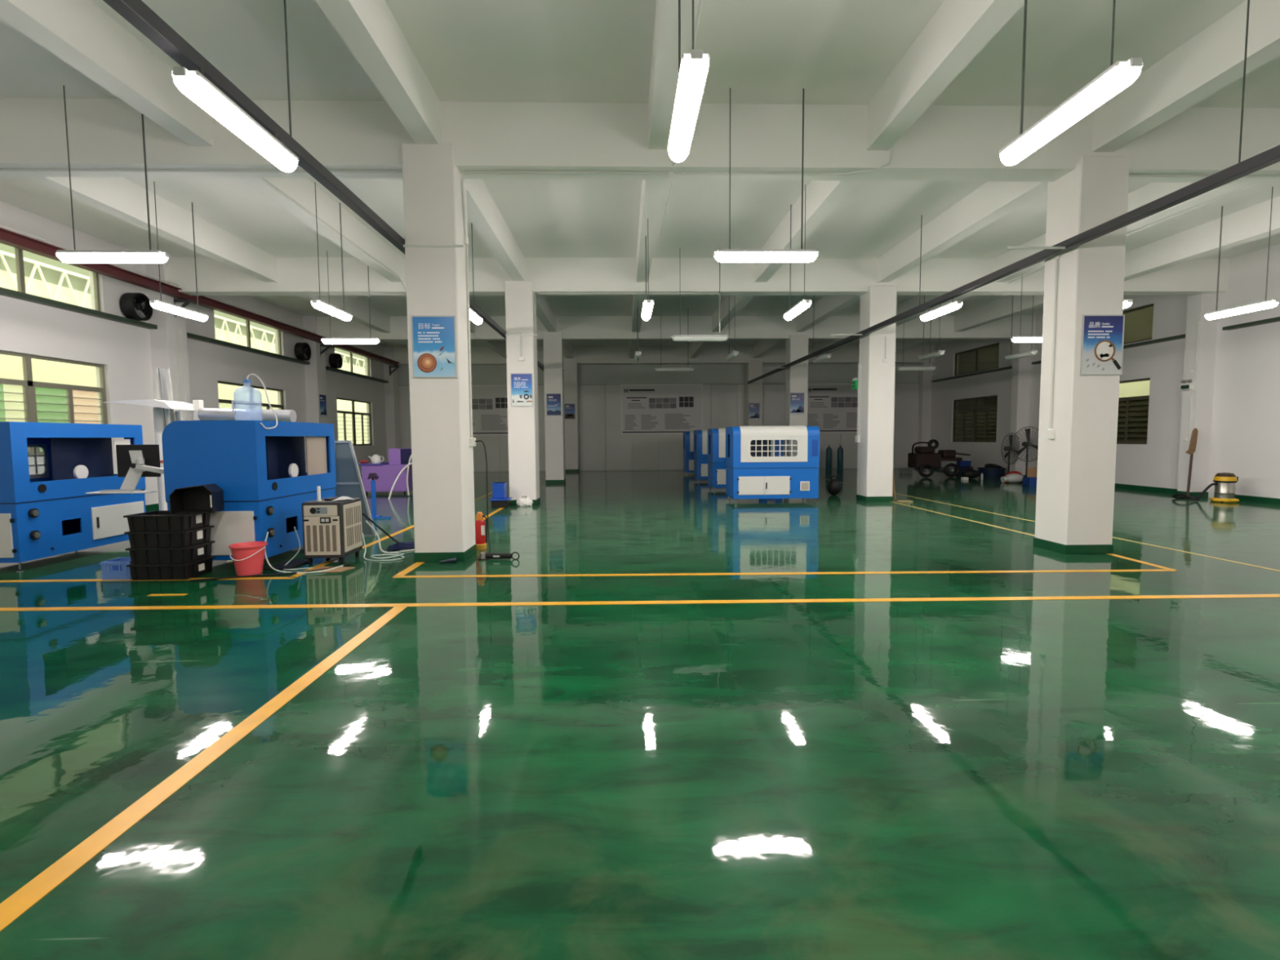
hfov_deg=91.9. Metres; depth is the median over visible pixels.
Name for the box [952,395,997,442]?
window
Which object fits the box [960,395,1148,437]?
wall
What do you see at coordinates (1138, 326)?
window
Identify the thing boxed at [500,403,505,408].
picture
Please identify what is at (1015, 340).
diffuser
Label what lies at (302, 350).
wall fan
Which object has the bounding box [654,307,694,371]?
lamp
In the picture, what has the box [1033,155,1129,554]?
column
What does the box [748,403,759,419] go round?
poster
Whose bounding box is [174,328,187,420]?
conduit
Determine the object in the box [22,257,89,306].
roof truss
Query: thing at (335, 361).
wall fan
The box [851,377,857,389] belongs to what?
exit sign
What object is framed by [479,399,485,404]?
picture
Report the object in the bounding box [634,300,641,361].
lamp
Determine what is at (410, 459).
hose
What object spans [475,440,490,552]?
power cord
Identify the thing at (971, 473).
sack
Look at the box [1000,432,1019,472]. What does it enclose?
pedestal fan
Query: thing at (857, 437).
conduit
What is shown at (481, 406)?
picture
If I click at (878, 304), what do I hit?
column
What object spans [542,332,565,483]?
column
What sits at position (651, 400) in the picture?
picture
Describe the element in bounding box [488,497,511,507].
box
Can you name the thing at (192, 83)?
lamp
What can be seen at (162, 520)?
crate
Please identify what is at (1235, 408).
wall
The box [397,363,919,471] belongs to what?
wall
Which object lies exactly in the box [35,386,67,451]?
shutter
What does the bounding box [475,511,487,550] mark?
fire extinguisher
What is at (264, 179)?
conduit
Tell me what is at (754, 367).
column
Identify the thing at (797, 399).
poster
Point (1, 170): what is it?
conduit
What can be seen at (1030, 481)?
crate
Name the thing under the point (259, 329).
roof truss
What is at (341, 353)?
roof truss
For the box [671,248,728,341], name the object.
lamp
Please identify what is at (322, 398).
poster
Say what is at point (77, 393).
shutter
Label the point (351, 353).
window
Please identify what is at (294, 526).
hose
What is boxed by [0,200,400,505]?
wall
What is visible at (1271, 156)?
cable tray
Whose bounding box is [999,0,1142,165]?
lamp
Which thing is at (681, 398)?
picture
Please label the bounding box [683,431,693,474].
machine
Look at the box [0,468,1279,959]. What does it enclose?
floor
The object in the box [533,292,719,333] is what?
conduit
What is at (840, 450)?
gas cylinder
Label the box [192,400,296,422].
pipe
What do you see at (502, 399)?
picture
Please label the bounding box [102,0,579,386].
cable tray
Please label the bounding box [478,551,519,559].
grinder
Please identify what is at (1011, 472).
sheet
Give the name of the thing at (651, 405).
picture
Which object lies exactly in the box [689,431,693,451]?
hood
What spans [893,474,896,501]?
wooden stick
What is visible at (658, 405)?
picture
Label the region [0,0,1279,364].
ceiling
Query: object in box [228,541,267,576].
bucket
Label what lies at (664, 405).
picture
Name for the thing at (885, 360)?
conduit
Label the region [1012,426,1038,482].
pedestal fan
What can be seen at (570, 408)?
poster
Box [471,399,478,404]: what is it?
picture
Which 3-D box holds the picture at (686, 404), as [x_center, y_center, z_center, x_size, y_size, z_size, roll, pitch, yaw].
[2.071,-3.367,27.672,0.200,0.220,0.004,0,4,-2]
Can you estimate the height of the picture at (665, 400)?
0.220 m
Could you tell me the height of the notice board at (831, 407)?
2.220 m
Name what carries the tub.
on the floor
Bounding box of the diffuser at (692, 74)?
[667,57,708,162]
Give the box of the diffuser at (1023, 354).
[1005,351,1037,359]
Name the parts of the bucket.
handle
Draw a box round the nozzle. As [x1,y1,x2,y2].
[439,556,456,563]
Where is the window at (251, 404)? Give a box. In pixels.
[217,381,284,409]
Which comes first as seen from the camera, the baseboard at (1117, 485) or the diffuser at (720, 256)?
the diffuser at (720, 256)
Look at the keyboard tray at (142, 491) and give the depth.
7.30 m
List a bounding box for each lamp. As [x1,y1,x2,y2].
[55,85,169,262]
[149,181,208,321]
[171,66,298,172]
[310,182,352,320]
[320,250,380,344]
[469,306,483,324]
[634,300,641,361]
[641,218,653,320]
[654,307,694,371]
[666,0,710,162]
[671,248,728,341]
[712,88,818,262]
[724,295,738,360]
[783,184,811,320]
[812,353,831,363]
[896,319,936,370]
[917,295,944,360]
[920,296,962,321]
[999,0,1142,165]
[1004,295,1038,359]
[1010,275,1042,342]
[1123,299,1133,308]
[1204,186,1279,319]
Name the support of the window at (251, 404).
in the wall at (129, 349)
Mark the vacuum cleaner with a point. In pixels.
(1224, 482)
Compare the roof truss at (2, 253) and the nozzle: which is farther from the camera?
the roof truss at (2, 253)
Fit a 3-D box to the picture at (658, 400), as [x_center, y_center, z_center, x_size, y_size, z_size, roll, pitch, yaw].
[0.856,-3.546,27.625,0.290,0.220,0.004,0,4,-2]
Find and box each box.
[388,448,411,464]
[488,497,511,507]
[898,467,912,473]
[955,459,971,466]
[956,466,972,475]
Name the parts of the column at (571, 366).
skirting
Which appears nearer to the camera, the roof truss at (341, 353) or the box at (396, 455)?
the box at (396, 455)
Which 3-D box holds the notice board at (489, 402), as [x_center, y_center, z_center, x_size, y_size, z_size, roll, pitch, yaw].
[-7.168,-3.087,27.433,3.650,2.220,0.035,0,4,-2]
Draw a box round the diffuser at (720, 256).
[715,252,817,262]
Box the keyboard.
[98,488,141,492]
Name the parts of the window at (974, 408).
sash, pane, sash, sash, sash, pane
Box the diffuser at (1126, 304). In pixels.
[1123,301,1131,308]
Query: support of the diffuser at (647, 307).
attached to the lamp at (647, 306)
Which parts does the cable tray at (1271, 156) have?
rod, rod, rod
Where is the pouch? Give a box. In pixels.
[324,497,338,500]
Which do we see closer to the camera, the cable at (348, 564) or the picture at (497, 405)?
the cable at (348, 564)
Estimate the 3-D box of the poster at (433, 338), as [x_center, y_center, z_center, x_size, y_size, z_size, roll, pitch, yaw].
[-2.445,-1.583,7.361,0.518,0.728,0.014,0,4,-2]
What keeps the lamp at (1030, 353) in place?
hanging from the ceiling
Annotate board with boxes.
[334,440,376,536]
[471,384,507,435]
[620,383,702,434]
[807,383,857,433]
[897,500,912,502]
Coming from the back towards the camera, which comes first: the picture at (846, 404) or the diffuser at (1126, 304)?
the picture at (846, 404)
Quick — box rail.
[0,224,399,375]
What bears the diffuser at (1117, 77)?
attached to the lamp at (1121, 74)
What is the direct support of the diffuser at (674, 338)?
attached to the lamp at (680, 337)
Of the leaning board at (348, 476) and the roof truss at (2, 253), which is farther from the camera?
the roof truss at (2, 253)
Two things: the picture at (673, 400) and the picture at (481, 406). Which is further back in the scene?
the picture at (673, 400)
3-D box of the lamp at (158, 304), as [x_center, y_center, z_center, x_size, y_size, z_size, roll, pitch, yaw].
[-7.442,-3.630,9.968,0.160,1.935,1.222,0,4,-2]
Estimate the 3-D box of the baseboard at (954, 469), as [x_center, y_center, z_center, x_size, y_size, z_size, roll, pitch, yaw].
[13.110,-0.338,24.516,0.020,0.120,6.100,0,4,-2]
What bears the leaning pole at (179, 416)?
on the floor
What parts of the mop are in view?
handle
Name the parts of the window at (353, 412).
sash, sash, sash, sash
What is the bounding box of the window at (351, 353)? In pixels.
[340,352,369,376]
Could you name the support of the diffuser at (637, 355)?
attached to the lamp at (637, 353)
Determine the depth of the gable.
17.25 m
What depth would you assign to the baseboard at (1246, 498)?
13.44 m
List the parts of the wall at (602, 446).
wall panel, wall panel, wall panel, wall panel, wall panel, wall panel, wall panel, wall panel, cap rail, wall panel, wall panel, wall panel, wall panel, wall panel, wall panel, wall panel, wall panel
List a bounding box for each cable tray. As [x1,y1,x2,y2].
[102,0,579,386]
[728,0,1279,385]
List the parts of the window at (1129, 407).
sash, sash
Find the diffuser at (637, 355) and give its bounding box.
[634,352,641,361]
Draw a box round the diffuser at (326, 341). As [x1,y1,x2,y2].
[321,339,378,344]
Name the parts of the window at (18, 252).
frame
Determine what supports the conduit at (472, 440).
attached to the column at (442, 454)
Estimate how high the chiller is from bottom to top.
0.770 m
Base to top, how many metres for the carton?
0.533 m
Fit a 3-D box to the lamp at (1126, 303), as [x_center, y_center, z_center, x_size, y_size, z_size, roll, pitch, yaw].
[7.771,-3.763,10.392,0.160,1.935,1.222,0,4,-2]
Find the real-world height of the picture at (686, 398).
0.220 m
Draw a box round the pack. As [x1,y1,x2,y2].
[960,476,968,479]
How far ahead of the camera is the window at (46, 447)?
8.51 m
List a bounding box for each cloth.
[359,460,368,463]
[515,496,533,506]
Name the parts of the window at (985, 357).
pane, pane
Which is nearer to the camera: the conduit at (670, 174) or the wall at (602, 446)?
the conduit at (670, 174)
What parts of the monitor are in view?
mount plate, arm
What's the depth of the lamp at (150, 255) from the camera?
6.98 m
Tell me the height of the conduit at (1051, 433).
2.335 m
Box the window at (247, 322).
[215,320,281,355]
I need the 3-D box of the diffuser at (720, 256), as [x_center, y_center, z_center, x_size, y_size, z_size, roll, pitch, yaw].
[1.458,-2.572,7.185,1.170,0.085,0.156,0,4,-2]
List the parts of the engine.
fuel tank, frame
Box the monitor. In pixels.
[85,444,164,493]
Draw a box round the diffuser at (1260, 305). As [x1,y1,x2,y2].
[1204,301,1278,319]
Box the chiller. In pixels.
[301,497,362,564]
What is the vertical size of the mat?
0.020 m
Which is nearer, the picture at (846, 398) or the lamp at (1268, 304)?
the lamp at (1268, 304)
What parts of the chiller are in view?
panel, panel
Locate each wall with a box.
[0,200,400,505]
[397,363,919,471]
[917,244,1279,498]
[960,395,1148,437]
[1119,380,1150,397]
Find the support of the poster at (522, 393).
attached to the column at (522, 421)
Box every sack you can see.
[960,466,979,478]
[1000,473,1023,483]
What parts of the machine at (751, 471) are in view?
door, plate, door, control plate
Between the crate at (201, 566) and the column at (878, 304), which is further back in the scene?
the column at (878, 304)
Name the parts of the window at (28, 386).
sash, sash, sash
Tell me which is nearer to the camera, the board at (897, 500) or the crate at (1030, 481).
the board at (897, 500)
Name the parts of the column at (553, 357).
skirting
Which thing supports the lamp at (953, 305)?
hanging from the cable tray at (1271, 156)
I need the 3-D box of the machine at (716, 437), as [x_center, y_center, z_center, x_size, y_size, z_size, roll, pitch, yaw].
[2.938,-0.589,17.425,1.944,1.732,1.101,0,4,-2]
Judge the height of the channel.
2.624 m
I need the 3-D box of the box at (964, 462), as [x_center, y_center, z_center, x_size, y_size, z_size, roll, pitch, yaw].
[11.943,-0.636,22.858,0.430,0.235,0.270,0,4,-2]
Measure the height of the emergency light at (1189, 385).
0.245 m
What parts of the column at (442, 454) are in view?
skirting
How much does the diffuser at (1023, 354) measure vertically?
0.085 m
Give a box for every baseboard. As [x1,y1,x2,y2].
[145,503,159,511]
[933,466,1006,475]
[1114,483,1177,493]
[1175,490,1208,497]
[1234,494,1279,504]
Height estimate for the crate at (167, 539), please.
0.174 m
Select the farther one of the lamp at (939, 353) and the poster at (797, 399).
the poster at (797, 399)
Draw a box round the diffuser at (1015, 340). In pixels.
[1011,337,1042,342]
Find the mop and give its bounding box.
[1185,428,1198,495]
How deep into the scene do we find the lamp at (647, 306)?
9.90 m
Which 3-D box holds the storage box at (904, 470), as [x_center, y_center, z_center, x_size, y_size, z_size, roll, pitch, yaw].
[10.518,-0.362,24.541,0.400,0.200,0.320,0,4,-2]
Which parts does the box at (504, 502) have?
lid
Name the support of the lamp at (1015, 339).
hanging from the ceiling
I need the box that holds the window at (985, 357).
[954,342,999,375]
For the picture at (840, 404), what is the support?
attached to the notice board at (831, 407)
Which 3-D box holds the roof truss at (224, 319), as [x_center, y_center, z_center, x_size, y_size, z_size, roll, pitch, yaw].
[-15.826,-5.689,24.078,0.060,1.030,3.346,0,4,-2]
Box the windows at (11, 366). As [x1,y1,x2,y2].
[0,269,367,444]
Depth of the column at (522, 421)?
13.75 m
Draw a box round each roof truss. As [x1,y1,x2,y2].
[0,249,17,291]
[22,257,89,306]
[213,314,257,349]
[257,328,275,352]
[334,351,361,374]
[360,359,364,374]
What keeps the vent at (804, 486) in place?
attached to the machine at (751, 471)
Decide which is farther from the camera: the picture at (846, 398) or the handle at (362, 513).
the picture at (846, 398)
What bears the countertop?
on the base cabinet
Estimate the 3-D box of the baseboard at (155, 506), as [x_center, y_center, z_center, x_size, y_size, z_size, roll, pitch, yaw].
[-10.488,0.767,10.790,0.020,0.120,5.750,0,4,-2]
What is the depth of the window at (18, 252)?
10.64 m
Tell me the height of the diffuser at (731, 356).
0.085 m
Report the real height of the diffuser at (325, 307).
0.085 m
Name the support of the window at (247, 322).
in the wall at (129, 349)
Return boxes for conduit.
[0,168,402,173]
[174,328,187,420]
[261,177,406,291]
[461,143,894,245]
[465,245,475,446]
[518,333,524,360]
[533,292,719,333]
[659,0,702,235]
[855,337,861,442]
[882,336,888,362]
[1008,182,1258,283]
[1047,253,1059,439]
[1182,320,1199,440]
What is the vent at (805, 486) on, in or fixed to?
attached to the machine at (751, 471)
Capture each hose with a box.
[264,531,343,573]
[283,526,312,569]
[362,533,404,560]
[388,462,412,498]
[406,454,411,495]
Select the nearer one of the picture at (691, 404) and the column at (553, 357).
the column at (553, 357)
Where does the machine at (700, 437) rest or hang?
on the floor
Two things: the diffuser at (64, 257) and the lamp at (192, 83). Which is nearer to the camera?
the lamp at (192, 83)
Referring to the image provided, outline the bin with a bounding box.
[168,483,224,514]
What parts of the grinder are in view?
handle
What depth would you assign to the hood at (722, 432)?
16.84 m
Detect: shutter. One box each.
[0,383,5,422]
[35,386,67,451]
[72,390,98,423]
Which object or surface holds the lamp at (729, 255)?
hanging from the ceiling
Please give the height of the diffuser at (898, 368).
0.085 m
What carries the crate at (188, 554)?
on the crate at (201, 566)
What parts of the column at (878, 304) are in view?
skirting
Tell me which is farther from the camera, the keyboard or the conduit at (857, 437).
the conduit at (857, 437)
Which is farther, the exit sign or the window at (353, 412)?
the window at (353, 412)
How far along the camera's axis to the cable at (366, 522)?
8.05 m
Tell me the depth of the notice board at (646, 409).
27.65 m
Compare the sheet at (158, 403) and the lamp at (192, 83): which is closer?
the lamp at (192, 83)
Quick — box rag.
[331,496,352,501]
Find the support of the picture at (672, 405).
attached to the notice board at (646, 409)
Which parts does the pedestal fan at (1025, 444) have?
blade, blade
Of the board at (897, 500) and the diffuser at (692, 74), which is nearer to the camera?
the diffuser at (692, 74)
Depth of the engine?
22.12 m
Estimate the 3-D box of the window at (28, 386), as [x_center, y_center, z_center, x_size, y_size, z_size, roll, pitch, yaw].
[-10.616,-1.301,10.784,0.060,1.750,3.150,0,4,-2]
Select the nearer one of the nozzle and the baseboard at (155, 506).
the nozzle
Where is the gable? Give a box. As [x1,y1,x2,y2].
[0,243,364,368]
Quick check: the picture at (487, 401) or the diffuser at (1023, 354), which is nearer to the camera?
the diffuser at (1023, 354)
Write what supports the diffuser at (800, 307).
attached to the lamp at (803, 304)
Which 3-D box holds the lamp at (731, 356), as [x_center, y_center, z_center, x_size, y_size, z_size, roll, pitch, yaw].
[2.379,-4.114,16.030,0.160,1.935,1.222,0,4,-2]
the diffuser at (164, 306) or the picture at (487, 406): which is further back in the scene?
the picture at (487, 406)
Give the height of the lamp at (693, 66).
1.935 m
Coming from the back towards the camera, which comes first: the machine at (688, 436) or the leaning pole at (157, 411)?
the machine at (688, 436)
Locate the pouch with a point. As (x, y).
(331, 498)
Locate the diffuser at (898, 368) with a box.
[897,367,935,370]
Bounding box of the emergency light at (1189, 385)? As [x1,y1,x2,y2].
[1179,378,1193,390]
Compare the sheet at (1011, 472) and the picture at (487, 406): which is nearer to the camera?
the sheet at (1011, 472)
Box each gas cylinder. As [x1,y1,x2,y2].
[825,444,831,470]
[836,444,843,470]
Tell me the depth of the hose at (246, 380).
7.31 m
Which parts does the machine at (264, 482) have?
service panel, plate, sliding panel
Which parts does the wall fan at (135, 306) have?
motor, blade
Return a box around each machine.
[0,422,146,571]
[161,420,336,560]
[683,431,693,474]
[693,429,707,482]
[707,427,783,491]
[725,425,819,503]
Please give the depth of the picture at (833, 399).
27.84 m
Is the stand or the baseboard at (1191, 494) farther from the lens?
the baseboard at (1191, 494)
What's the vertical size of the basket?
0.200 m
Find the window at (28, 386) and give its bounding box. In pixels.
[0,350,107,455]
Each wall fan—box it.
[120,293,152,320]
[294,342,311,360]
[328,353,342,368]
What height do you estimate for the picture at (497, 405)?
0.220 m
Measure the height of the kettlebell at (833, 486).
0.509 m
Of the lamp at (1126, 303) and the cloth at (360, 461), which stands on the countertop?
the cloth at (360, 461)
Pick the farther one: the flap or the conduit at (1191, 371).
the conduit at (1191, 371)
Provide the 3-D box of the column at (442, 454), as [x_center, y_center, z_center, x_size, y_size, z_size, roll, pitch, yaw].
[-2.468,-1.484,7.680,0.616,4.930,0.616,0,4,-2]
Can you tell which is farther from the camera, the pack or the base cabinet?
the pack
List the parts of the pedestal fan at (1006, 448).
blade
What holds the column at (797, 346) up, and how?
on the floor
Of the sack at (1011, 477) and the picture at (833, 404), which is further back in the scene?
the picture at (833, 404)
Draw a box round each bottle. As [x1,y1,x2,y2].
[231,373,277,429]
[316,485,320,500]
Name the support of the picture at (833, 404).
attached to the notice board at (831, 407)
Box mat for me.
[262,559,308,570]
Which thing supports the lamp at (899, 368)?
hanging from the ceiling
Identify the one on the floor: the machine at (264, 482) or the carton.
the machine at (264, 482)
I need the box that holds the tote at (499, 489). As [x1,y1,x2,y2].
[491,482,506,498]
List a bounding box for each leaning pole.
[152,407,167,511]
[164,408,171,426]
[174,410,182,421]
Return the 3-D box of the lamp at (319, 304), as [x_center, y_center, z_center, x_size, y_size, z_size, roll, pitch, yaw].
[-5.013,-3.651,10.036,0.160,1.935,1.222,0,4,-2]
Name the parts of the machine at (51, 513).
service panel, plate, door handle, door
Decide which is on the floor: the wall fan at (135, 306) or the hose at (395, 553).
the hose at (395, 553)
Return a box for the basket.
[99,557,132,579]
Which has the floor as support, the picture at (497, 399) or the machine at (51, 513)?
the machine at (51, 513)
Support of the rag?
on the chiller
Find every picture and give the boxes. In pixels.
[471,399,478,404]
[471,404,478,409]
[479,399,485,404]
[479,404,485,408]
[485,399,492,404]
[485,404,493,408]
[495,397,500,402]
[495,403,500,408]
[500,397,505,402]
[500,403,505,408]
[648,398,655,403]
[648,403,655,408]
[656,398,662,403]
[656,403,662,408]
[662,397,669,403]
[662,403,669,408]
[670,397,675,403]
[670,403,676,408]
[679,396,684,401]
[679,402,684,407]
[684,396,688,401]
[684,402,688,407]
[688,396,693,401]
[688,402,693,407]
[831,396,837,402]
[831,402,837,407]
[838,396,844,401]
[838,402,844,407]
[844,396,851,401]
[844,402,851,407]
[851,396,857,401]
[851,402,857,407]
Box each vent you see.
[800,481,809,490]
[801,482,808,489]
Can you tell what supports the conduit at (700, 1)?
attached to the ceiling
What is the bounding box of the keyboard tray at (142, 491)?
[85,490,157,493]
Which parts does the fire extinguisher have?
label plate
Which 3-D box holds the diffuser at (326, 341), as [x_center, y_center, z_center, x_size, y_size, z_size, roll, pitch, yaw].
[-6.144,-2.931,13.161,1.170,0.085,0.156,0,4,-2]
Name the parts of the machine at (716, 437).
door, control plate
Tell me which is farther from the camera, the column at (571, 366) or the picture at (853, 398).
the picture at (853, 398)
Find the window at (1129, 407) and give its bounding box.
[1116,377,1150,444]
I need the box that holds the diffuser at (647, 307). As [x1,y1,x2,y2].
[641,302,653,320]
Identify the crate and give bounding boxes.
[123,510,209,531]
[124,525,213,547]
[124,541,215,564]
[126,555,215,580]
[1022,476,1036,486]
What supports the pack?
on the floor
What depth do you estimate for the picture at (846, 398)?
27.86 m
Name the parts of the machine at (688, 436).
door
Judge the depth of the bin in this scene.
6.94 m
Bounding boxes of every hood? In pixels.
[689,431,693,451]
[701,429,707,453]
[718,427,773,457]
[739,425,808,462]
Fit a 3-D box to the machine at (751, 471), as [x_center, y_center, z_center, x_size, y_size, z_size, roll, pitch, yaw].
[3.027,-0.375,14.314,1.944,1.732,1.101,0,4,-2]
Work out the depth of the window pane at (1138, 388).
19.60 m
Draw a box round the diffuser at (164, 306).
[150,302,208,321]
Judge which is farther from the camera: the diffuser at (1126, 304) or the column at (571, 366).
the column at (571, 366)
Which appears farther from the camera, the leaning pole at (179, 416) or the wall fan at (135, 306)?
the wall fan at (135, 306)
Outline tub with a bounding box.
[977,463,1005,477]
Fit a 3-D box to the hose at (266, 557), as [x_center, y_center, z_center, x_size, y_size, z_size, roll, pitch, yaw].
[-3.917,0.824,7.088,0.865,0.425,0.363,0,4,-2]
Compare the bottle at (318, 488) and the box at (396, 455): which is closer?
the bottle at (318, 488)
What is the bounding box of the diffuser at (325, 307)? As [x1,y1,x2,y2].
[311,302,351,320]
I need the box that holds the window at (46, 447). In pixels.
[26,444,49,478]
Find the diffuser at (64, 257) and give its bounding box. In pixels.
[57,253,168,262]
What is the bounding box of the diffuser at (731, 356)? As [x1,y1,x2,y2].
[725,352,738,360]
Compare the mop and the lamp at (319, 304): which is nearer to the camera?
the lamp at (319, 304)
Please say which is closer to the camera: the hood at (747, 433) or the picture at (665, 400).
the hood at (747, 433)
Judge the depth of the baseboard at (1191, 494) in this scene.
14.61 m
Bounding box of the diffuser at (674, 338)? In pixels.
[672,336,728,341]
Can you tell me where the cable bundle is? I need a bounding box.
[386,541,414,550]
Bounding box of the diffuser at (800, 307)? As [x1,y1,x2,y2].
[783,302,811,320]
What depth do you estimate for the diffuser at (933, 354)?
16.15 m
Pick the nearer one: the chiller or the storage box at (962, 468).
the chiller
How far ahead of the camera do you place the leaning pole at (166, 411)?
9.66 m
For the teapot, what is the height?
0.250 m
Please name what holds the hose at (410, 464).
on the floor
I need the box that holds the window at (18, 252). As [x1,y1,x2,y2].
[2,247,100,311]
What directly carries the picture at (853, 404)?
attached to the notice board at (831, 407)
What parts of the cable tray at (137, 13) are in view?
rod, rod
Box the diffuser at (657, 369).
[655,368,693,371]
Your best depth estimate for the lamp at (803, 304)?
10.14 m
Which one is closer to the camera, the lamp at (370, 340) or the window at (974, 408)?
the lamp at (370, 340)
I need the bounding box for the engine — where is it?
[907,439,970,477]
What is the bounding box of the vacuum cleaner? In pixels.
[1172,471,1239,502]
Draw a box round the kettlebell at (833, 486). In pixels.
[826,475,840,495]
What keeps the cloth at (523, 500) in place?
on the floor
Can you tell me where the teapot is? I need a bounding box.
[368,453,384,463]
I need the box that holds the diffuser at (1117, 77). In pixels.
[1000,65,1141,165]
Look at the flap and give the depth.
7.10 m
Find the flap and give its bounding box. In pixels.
[308,566,355,572]
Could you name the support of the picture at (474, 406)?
attached to the notice board at (489, 402)
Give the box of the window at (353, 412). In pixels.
[336,397,372,445]
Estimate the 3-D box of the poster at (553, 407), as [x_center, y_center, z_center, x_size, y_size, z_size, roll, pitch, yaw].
[-2.816,-2.462,20.245,0.480,0.728,0.014,0,4,-2]
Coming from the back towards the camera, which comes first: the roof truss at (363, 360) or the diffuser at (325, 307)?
the roof truss at (363, 360)
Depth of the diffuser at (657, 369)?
19.09 m
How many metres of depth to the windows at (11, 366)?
17.20 m
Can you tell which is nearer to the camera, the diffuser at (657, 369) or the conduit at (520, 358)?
the conduit at (520, 358)
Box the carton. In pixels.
[1026,467,1037,477]
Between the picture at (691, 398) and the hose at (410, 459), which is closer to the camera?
the hose at (410, 459)
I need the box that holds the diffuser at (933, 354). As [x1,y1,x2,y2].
[918,351,944,360]
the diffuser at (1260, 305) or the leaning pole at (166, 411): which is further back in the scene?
the diffuser at (1260, 305)
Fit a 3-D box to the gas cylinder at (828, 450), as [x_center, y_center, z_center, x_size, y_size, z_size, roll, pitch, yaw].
[8.242,-0.995,27.040,0.260,1.150,0.256,0,4,-2]
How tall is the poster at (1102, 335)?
0.728 m
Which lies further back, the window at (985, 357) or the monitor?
the window at (985, 357)
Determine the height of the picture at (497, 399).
0.220 m
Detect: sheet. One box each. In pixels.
[104,399,195,410]
[1004,471,1022,476]
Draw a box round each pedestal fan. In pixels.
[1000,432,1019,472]
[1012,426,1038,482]
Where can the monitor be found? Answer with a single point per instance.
(134, 462)
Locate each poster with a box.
[319,394,327,417]
[411,315,457,377]
[510,373,533,406]
[546,393,561,415]
[564,403,575,420]
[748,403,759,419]
[789,392,804,414]
[1080,314,1124,375]
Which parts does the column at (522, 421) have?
skirting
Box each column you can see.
[401,143,476,562]
[504,280,540,505]
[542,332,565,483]
[564,358,579,471]
[746,360,762,426]
[784,334,808,456]
[856,285,897,502]
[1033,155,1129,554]
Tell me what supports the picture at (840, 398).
on the notice board at (831, 407)
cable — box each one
[189,563,351,581]
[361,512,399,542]
[365,520,414,553]
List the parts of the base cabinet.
door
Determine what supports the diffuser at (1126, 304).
attached to the lamp at (1126, 303)
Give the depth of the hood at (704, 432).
20.33 m
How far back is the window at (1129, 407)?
16.86 m
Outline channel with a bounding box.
[152,368,175,428]
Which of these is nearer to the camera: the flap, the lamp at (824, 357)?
the flap
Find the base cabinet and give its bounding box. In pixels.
[357,462,413,494]
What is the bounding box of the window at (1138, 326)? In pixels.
[1122,303,1153,344]
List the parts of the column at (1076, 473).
skirting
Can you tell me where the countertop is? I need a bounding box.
[357,462,388,465]
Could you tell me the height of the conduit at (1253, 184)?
0.028 m
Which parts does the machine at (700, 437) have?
door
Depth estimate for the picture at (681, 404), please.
27.67 m

